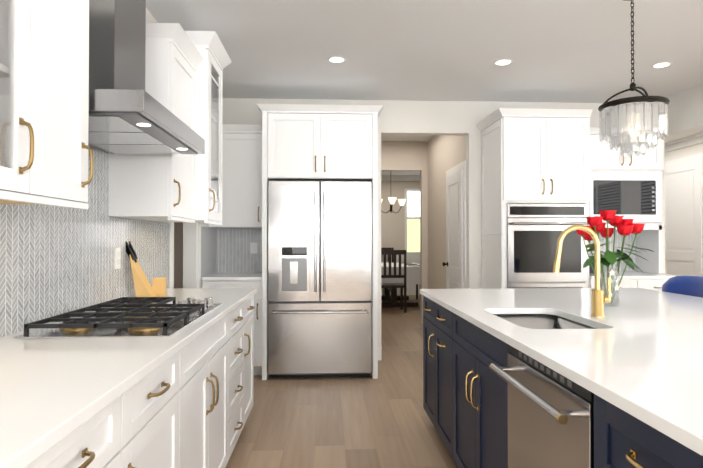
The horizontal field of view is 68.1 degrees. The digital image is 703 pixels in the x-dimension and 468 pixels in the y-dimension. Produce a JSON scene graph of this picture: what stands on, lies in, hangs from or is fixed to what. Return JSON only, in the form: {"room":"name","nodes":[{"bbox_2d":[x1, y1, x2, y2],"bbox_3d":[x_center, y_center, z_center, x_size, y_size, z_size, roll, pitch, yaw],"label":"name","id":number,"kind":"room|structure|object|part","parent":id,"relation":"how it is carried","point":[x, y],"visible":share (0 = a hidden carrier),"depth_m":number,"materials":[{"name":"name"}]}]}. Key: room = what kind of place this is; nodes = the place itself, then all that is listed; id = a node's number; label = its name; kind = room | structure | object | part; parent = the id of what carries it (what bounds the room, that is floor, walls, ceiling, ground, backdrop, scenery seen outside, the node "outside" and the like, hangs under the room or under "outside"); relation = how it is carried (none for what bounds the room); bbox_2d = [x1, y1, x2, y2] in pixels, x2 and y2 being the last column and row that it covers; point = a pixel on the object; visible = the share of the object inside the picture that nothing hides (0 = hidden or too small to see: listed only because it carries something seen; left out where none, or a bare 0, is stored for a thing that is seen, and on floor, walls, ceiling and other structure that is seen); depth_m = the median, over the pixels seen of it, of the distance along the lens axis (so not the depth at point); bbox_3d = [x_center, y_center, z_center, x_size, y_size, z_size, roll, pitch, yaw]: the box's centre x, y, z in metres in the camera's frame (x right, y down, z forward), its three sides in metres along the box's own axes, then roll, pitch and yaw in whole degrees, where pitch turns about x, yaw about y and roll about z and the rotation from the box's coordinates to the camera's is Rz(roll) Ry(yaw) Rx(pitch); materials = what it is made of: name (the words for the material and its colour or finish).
{"room":"kitchen","nodes":[
{"label":"kitchen","id":0,"kind":"room"},
{"bbox_2d":[108,8,211,287],"bbox_3d":[-1.226,-0.100,0.545,0.120,2.720,9.870,0,-1,-3],"label":"wall","id":1,"kind":"structure","parent":0,"point":[150,18],"depth_m":3.38,"materials":[{"name":"white paint"}]},
{"bbox_2d":[0,0,92,207],"bbox_3d":[-1.049,-0.562,1.559,0.328,0.913,0.411,0,-1,-3],"label":"upper cabinet","id":2,"kind":"object","parent":1,"relation":"attached to","point":[44,87],"depth_m":1.51,"materials":[{"name":"white wood"}]},
{"bbox_2d":[0,146,169,336],"bbox_3d":[-1.233,-0.033,2.030,0.008,0.820,3.440,0,-1,-3],"label":"tile backsplash","id":3,"kind":"structure","parent":1,"relation":"attached to","point":[55,260],"depth_m":2.31,"materials":[{"name":"white tile"}]},
{"bbox_2d":[115,248,120,268],"bbox_3d":[-1.263,0.131,2.808,0.006,0.114,0.070,0,-1,-3],"label":"electrical outlet plate","id":4,"kind":"object","parent":3,"relation":"attached to","point":[118,255],"depth_m":2.80,"materials":[{"name":"white plastic"}]},
{"bbox_2d":[88,0,204,153],"bbox_3d":[-0.993,-0.924,2.247,0.503,1.027,0.906,0,-1,-3],"label":"range hood","id":5,"kind":"object","parent":1,"relation":"attached to","point":[128,114],"visible":0.69,"depth_m":2.09,"materials":[{"name":"silver metal"}]},
{"bbox_2d":[108,32,199,222],"bbox_3d":[-1.115,-0.556,2.950,0.328,0.933,0.485,0,-1,-3],"label":"upper cabinet","id":6,"kind":"object","parent":1,"relation":"attached to","point":[149,187],"depth_m":2.72,"materials":[{"name":"white wood"}]},
{"bbox_3d":[-1.071,-0.648,3.423,0.459,1.168,0.548,0,-1,-3],"label":"cab mounted glass","id":7,"kind":"part","parent":6,"relation":"part of","materials":[{"name":"white"}]},
{"bbox_2d":[201,227,219,278],"bbox_3d":[-1.375,0.174,5.005,0.008,0.475,0.700,0,-1,-3],"label":"tile backsplash","id":8,"kind":"structure","parent":1,"relation":"attached to","point":[210,237],"depth_m":5.06,"materials":[{"name":"white tile"}]},
{"bbox_2d":[174,222,182,287],"bbox_3d":[-2.115,-0.049,5.012,1.230,2.720,0.120,0,-1,-3],"label":"wall","id":9,"kind":"structure","parent":0,"point":[178,254],"depth_m":4.96,"materials":[{"name":"beige paint"}]},
{"bbox_2d":[226,295,457,467],"bbox_3d":[1.128,1.323,3.860,8.200,0.050,16.500,0,-1,-3],"label":"floor","id":10,"kind":"structure","parent":0,"point":[383,420],"depth_m":3.65,"materials":[{"name":"brown wood"}]},
{"bbox_2d":[32,348,187,467],"bbox_3d":[-0.886,0.827,1.297,0.626,0.884,1.100,0,-1,-3],"label":"base cabinet","id":11,"kind":"object","parent":10,"relation":"on","point":[146,382],"depth_m":1.44,"materials":[{"name":"white wood"}]},
{"bbox_2d":[0,288,255,467],"bbox_3d":[-0.913,0.378,2.173,0.645,0.030,2.925,0,-1,-3],"label":"countertop","id":12,"kind":"structure","parent":11,"relation":"on","point":[57,376],"depth_m":1.49,"materials":[{"name":"white stone"}]},
{"bbox_2d":[14,297,222,338],"bbox_3d":[-0.910,0.340,2.237,0.525,0.045,0.910,0,-1,-3],"label":"cooktop","id":13,"kind":"object","parent":12,"relation":"in","point":[125,317],"depth_m":1.95,"materials":[{"name":"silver metal"}]},
{"bbox_2d":[126,241,166,296],"bbox_3d":[-1.191,0.205,2.988,0.206,0.330,0.155,0,-1,-3],"label":"knife block","id":14,"kind":"object","parent":12,"relation":"on","point":[143,286],"visible":0.85,"depth_m":2.95,"materials":[{"name":"brown wood"}]},
{"bbox_2d":[188,316,231,467],"bbox_3d":[-0.929,0.837,2.200,0.626,0.884,0.950,0,-1,-3],"label":"base cabinet","id":15,"kind":"object","parent":10,"relation":"on","point":[209,357],"depth_m":2.28,"materials":[{"name":"white wood"}]},
{"bbox_2d":[202,273,261,374],"bbox_3d":[-1.097,0.853,5.018,0.545,0.916,0.666,0,-1,-3],"label":"base cabinet","id":16,"kind":"object","parent":10,"relation":"on","point":[234,280],"visible":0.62,"depth_m":4.73,"materials":[{"name":"white wood"}]},
{"bbox_2d":[202,273,261,280],"bbox_3d":[-1.098,0.410,5.032,0.545,0.030,0.649,0,-1,-3],"label":"countertop","id":17,"kind":"structure","parent":16,"relation":"on","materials":[{"name":"white stone"}]},
{"bbox_2d":[232,300,247,451],"bbox_3d":[-0.963,0.845,2.919,0.626,0.884,0.611,0,-1,-3],"label":"base cabinet","id":18,"kind":"object","parent":10,"relation":"on","point":[240,317],"depth_m":3.05,"materials":[{"name":"white wood"}]},
{"bbox_2d":[248,296,254,415],"bbox_3d":[-0.985,0.851,3.388,0.626,0.884,0.450,0,-1,-3],"label":"base cabinet","id":19,"kind":"object","parent":10,"relation":"on","point":[251,307],"depth_m":3.53,"materials":[{"name":"white wood"}]},
{"bbox_2d":[268,181,371,377],"bbox_3d":[-0.297,0.418,4.985,0.934,1.785,0.776,0,-1,-3],"label":"fridge","id":20,"kind":"object","parent":10,"relation":"on","point":[319,279],"visible":1,"depth_m":4.66,"materials":[{"name":"silver metal"}]},
{"bbox_2d":[256,104,383,379],"bbox_3d":[-0.299,0.078,5.021,1.140,2.465,0.768,0,-1,-3],"label":"surround","id":21,"kind":"object","parent":10,"relation":"on","point":[307,142],"visible":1,"depth_m":4.70,"materials":[{"name":"white wood"}]},
{"bbox_2d":[381,248,393,262],"bbox_3d":[0.715,0.844,11.450,0.480,1.080,0.470,0,-1,-3],"label":"dining chair","id":22,"kind":"object","parent":10,"relation":"on","point":[388,255],"visible":0.04,"depth_m":11.66,"materials":[{"name":"black wood"}]},
{"bbox_2d":[381,250,406,312],"bbox_3d":[0.695,0.818,9.156,0.480,1.080,0.470,0,-1,-3],"label":"dining chair","id":23,"kind":"object","parent":10,"relation":"on","point":[401,286],"visible":0.69,"depth_m":8.93,"materials":[{"name":"black wood"}]},
{"bbox_2d":[381,262,419,306],"bbox_3d":[0.770,0.982,10.304,1.206,0.778,1.806,0,-1,-3],"label":"dining table","id":24,"kind":"object","parent":10,"relation":"on","point":[412,273],"visible":0.52,"depth_m":9.43,"materials":[{"name":"wood"}]},
{"bbox_2d":[416,284,417,299],"bbox_3d":[1.595,0.836,10.746,0.470,1.080,0.480,0,-1,-3],"label":"dining chair","id":25,"kind":"object","parent":10,"relation":"on","point":[416,291],"visible":0.02,"depth_m":10.93,"materials":[{"name":"black wood"}]},
{"bbox_2d":[423,297,431,421],"bbox_3d":[1.102,0.850,3.360,1.200,0.884,0.454,0,-1,-3],"label":"base cabinet","id":26,"kind":"object","parent":10,"relation":"on","point":[427,305],"depth_m":3.44,"materials":[{"name":"blue wood"}]},
{"bbox_2d":[432,301,471,456],"bbox_3d":[1.095,0.846,2.973,1.150,0.884,0.561,0,-1,-3],"label":"base cabinet","id":27,"kind":"object","parent":10,"relation":"on","point":[447,329],"depth_m":2.93,"materials":[{"name":"blue"}]},
{"bbox_2d":[452,365,495,467],"bbox_3d":[0.801,0.980,2.316,0.500,0.600,0.840,0,-1,-3],"label":"base cabinet","id":28,"kind":"object","parent":10,"relation":"on","point":[473,396],"depth_m":2.34,"materials":[{"name":"blue"}]},
{"bbox_2d":[476,108,592,288],"bbox_3d":[1.780,0.080,5.133,0.884,2.465,0.743,0,-1,-3],"label":"tall cabinet","id":29,"kind":"object","parent":10,"relation":"on","point":[535,181],"visible":0.73,"depth_m":4.85,"materials":[{"name":"white wood"}]},
{"bbox_2d":[507,203,587,287],"bbox_3d":[1.811,0.364,5.077,0.746,1.295,0.635,0,-1,-3],"label":"wall oven","id":30,"kind":"object","parent":29,"relation":"in","point":[534,230],"depth_m":4.83,"materials":[{"name":"silver metal"}]},
{"bbox_2d":[496,341,587,467],"bbox_3d":[0.891,0.832,1.634,0.626,0.881,0.656,0,-1,-3],"label":"base cabinet","id":31,"kind":"object","parent":10,"relation":"on","point":[549,378],"depth_m":1.61,"materials":[{"name":"silver metal"}]},
{"bbox_2d":[489,345,593,467],"bbox_3d":[0.857,0.779,1.600,0.698,0.776,0.590,0,-1,-3],"label":"dishwasher","id":32,"kind":"object","parent":31,"relation":"in","point":[551,412],"depth_m":1.54,"materials":[{"name":"silver metal"}]},
{"bbox_2d":[420,289,702,460],"bbox_3d":[1.315,0.397,2.217,1.564,0.068,2.820,0,-1,-3],"label":"countertop","id":33,"kind":"structure","parent":31,"relation":"on","point":[642,356],"depth_m":1.76,"materials":[{"name":"white stone"}]},
{"bbox_2d":[493,314,595,328],"bbox_3d":[0.828,0.502,2.273,0.420,0.215,0.660,0,-1,-3],"label":"sink","id":34,"kind":"object","parent":33,"relation":"in","point":[532,321],"depth_m":2.57,"materials":[{"name":"silver metal"}]},
{"bbox_2d":[553,225,610,317],"bbox_3d":[1.011,0.161,2.285,0.256,0.405,0.056,0,-1,-3],"label":"faucet","id":35,"kind":"object","parent":33,"relation":"on","point":[598,299],"depth_m":2.28,"materials":[{"name":"gold metal"}]},
{"bbox_2d":[575,210,653,306],"bbox_3d":[1.351,0.125,2.659,0.415,0.484,0.217,0,-1,-3],"label":"vase","id":36,"kind":"object","parent":33,"relation":"on","point":[625,227],"visible":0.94,"depth_m":2.65,"materials":[{"name":"clear glass"}]},
{"bbox_2d":[589,272,680,290],"bbox_3d":[2.667,0.855,5.183,0.898,0.916,0.696,0,-1,-3],"label":"base cabinet","id":37,"kind":"object","parent":10,"relation":"on","point":[651,281],"visible":0.15,"depth_m":4.88,"materials":[{"name":"white"}]},
{"bbox_2d":[589,272,680,278],"bbox_3d":[2.667,0.412,5.198,0.898,0.030,0.676,0,-1,-3],"label":"countertop","id":38,"kind":"structure","parent":37,"relation":"on","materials":[{"name":"white stone"}]},
{"bbox_2d":[589,253,600,272],"bbox_3d":[2.459,0.275,5.368,0.202,0.245,0.303,0,-1,-3],"label":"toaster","id":39,"kind":"object","parent":38,"relation":"on","point":[590,269],"visible":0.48,"depth_m":5.21,"materials":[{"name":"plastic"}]},
{"bbox_2d":[588,393,702,467],"bbox_3d":[1.211,0.824,1.069,1.200,0.884,0.494,0,-1,-3],"label":"base cabinet","id":40,"kind":"object","parent":10,"relation":"on","point":[615,440],"depth_m":1.16,"materials":[{"name":"blue wood"}]},
{"bbox_2d":[662,276,702,297],"bbox_3d":[1.956,0.779,3.215,0.523,1.026,0.522,0,-1,-3],"label":"bar stool","id":41,"kind":"object","parent":10,"relation":"on","point":[689,285],"visible":0.08,"depth_m":3.32,"materials":[{"name":"blue fabric"}]},
{"bbox_2d":[381,181,419,249],"bbox_3d":[0.436,0.029,11.861,5.020,2.720,0.120,0,-1,-3],"label":"wall","id":42,"kind":"structure","parent":0,"point":[392,229],"depth_m":11.82,"materials":[{"name":"beige paint"}]},
{"bbox_2d":[405,189,419,254],"bbox_3d":[0.819,-0.282,11.798,1.620,1.500,0.020,0,-1,-3],"label":"dining room window","id":43,"kind":"structure","parent":42,"relation":"in","point":[412,222],"depth_m":11.82,"materials":[{"name":"white glass"}]},
{"bbox_2d":[381,141,424,323],"bbox_3d":[0.691,-0.018,7.769,4.900,2.720,0.120,0,-1,-3],"label":"wall","id":44,"kind":"structure","parent":0,"point":[395,155],"depth_m":7.73,"materials":[{"name":"beige paint"}]},
{"bbox_2d":[146,0,702,174],"bbox_3d":[1.128,-1.462,3.891,8.200,0.080,16.500,0,-1,-3],"label":"ceiling","id":45,"kind":"structure","parent":0,"point":[570,51],"depth_m":3.96,"materials":[{"name":"white paint"}]},
{"bbox_2d":[327,56,345,62],"bbox_3d":[-0.120,-1.416,4.222,0.155,0.004,0.155,0,-1,-9],"label":"recessed light","id":46,"kind":"object","parent":45,"relation":"in","point":[340,59],"depth_m":4.22,"materials":[{"name":"white"}]},
{"bbox_2d":[381,197,405,212],"bbox_3d":[0.781,-0.879,10.161,0.638,0.940,0.576,0,-1,-3],"label":"chandelier","id":47,"kind":"object","parent":45,"relation":"hanging from","point":[392,200],"visible":0.83,"depth_m":10.22,"materials":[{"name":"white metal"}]},
{"bbox_2d":[493,59,512,65],"bbox_3d":[1.249,-1.415,4.287,0.155,0.004,0.155,0,-1,-9],"label":"recessed light","id":48,"kind":"object","parent":45,"relation":"in","point":[501,62],"depth_m":4.29,"materials":[{"name":"white"}]},
{"bbox_2d":[598,0,669,156],"bbox_3d":[1.667,-0.948,3.080,0.374,0.964,0.374,0,-1,-3],"label":"pendant chandelier","id":49,"kind":"object","parent":45,"relation":"hanging from","point":[646,119],"visible":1,"depth_m":2.99,"materials":[{"name":"clear glass"}]},
{"bbox_2d":[651,62,672,67],"bbox_3d":[2.597,-1.414,4.352,0.155,0.004,0.155,0,-1,-9],"label":"recessed light","id":50,"kind":"object","parent":45,"relation":"in","point":[662,64],"depth_m":4.35,"materials":[{"name":"white"}]},
{"bbox_2d":[222,98,664,347],"bbox_3d":[0.984,-0.043,5.530,4.770,2.720,0.120,0,-1,-3],"label":"wall","id":51,"kind":"structure","parent":0,"point":[450,118],"depth_m":5.48,"materials":[{"name":"white paint"}]},
{"bbox_2d":[209,124,261,227],"bbox_3d":[-1.109,-0.558,5.183,0.553,0.988,0.383,0,-1,-3],"label":"upper cabinet","id":52,"kind":"object","parent":51,"relation":"attached to","point":[241,175],"visible":0.73,"depth_m":5.04,"materials":[{"name":"white wood"}]},
{"bbox_2d":[220,228,261,272],"bbox_3d":[-1.103,0.178,5.364,0.526,0.475,0.008,0,-1,-3],"label":"tile backsplash","id":53,"kind":"structure","parent":51,"relation":"attached to","point":[236,256],"depth_m":5.36,"materials":[{"name":"grey tile"}]},
{"bbox_2d":[251,243,256,253],"bbox_3d":[-1.006,0.145,5.361,0.070,0.114,0.006,0,-1,-3],"label":"electrical outlet plate","id":54,"kind":"object","parent":53,"relation":"attached to","point":[253,245],"depth_m":5.36,"materials":[{"name":"white plastic"}]},
{"bbox_2d":[589,230,637,271],"bbox_3d":[2.651,0.167,5.544,0.898,0.500,0.008,0,-1,-3],"label":"tile backsplash","id":55,"kind":"structure","parent":51,"relation":"attached to","point":[629,239],"depth_m":5.55,"materials":[{"name":"white tile"}]},
{"bbox_2d":[589,127,662,273],"bbox_3d":[2.674,-0.324,5.333,0.923,1.442,0.438,0,-1,-3],"label":"upper cabinet","id":56,"kind":"object","parent":51,"relation":"attached to","point":[627,186],"visible":0.69,"depth_m":5.16,"materials":[{"name":"white painted wood"},{"name":"antique brass"}]},
{"bbox_2d":[589,172,661,222],"bbox_3d":[2.715,-0.363,5.344,0.734,0.501,0.380,0,-1,-3],"label":"microwave","id":57,"kind":"object","parent":56,"relation":"in","point":[637,196],"depth_m":5.16,"materials":[{"name":"silver metal"}]},
{"bbox_2d":[425,135,465,288],"bbox_3d":[1.244,-0.030,6.669,0.120,2.720,2.130,0,-1,-3],"label":"wall","id":58,"kind":"structure","parent":0,"point":[433,159],"depth_m":7.05,"materials":[{"name":"beige paint"}]},
{"bbox_2d":[442,160,465,288],"bbox_3d":[1.167,0.268,6.016,0.096,2.109,0.878,0,-1,-3],"label":"hall door","id":59,"kind":"structure","parent":58,"relation":"in","point":[455,263],"depth_m":5.90,"materials":[{"name":"white paint"}]},
{"bbox_2d":[658,83,702,139],"bbox_3d":[3.387,-0.061,3.943,0.120,2.720,16.220,0,-1,-3],"label":"wall","id":60,"kind":"structure","parent":0,"point":[685,111],"depth_m":5.09,"materials":[{"name":"white paint"}]},
{"bbox_2d":[664,143,702,160],"bbox_3d":[5.157,-0.077,2.526,0.120,2.720,13.220,0,-1,-3],"label":"wall","id":61,"kind":"structure","parent":0,"point":[685,152],"depth_m":7.56,"materials":[{"name":"white paint"}]},
{"bbox_2d":[665,153,702,275],"bbox_3d":[4.805,0.111,7.623,0.096,2.459,1.018,0,-1,-3],"label":"door","id":62,"kind":"structure","parent":61,"relation":"in","point":[683,216],"depth_m":7.53,"materials":[{"name":"white paint"}]}
]}

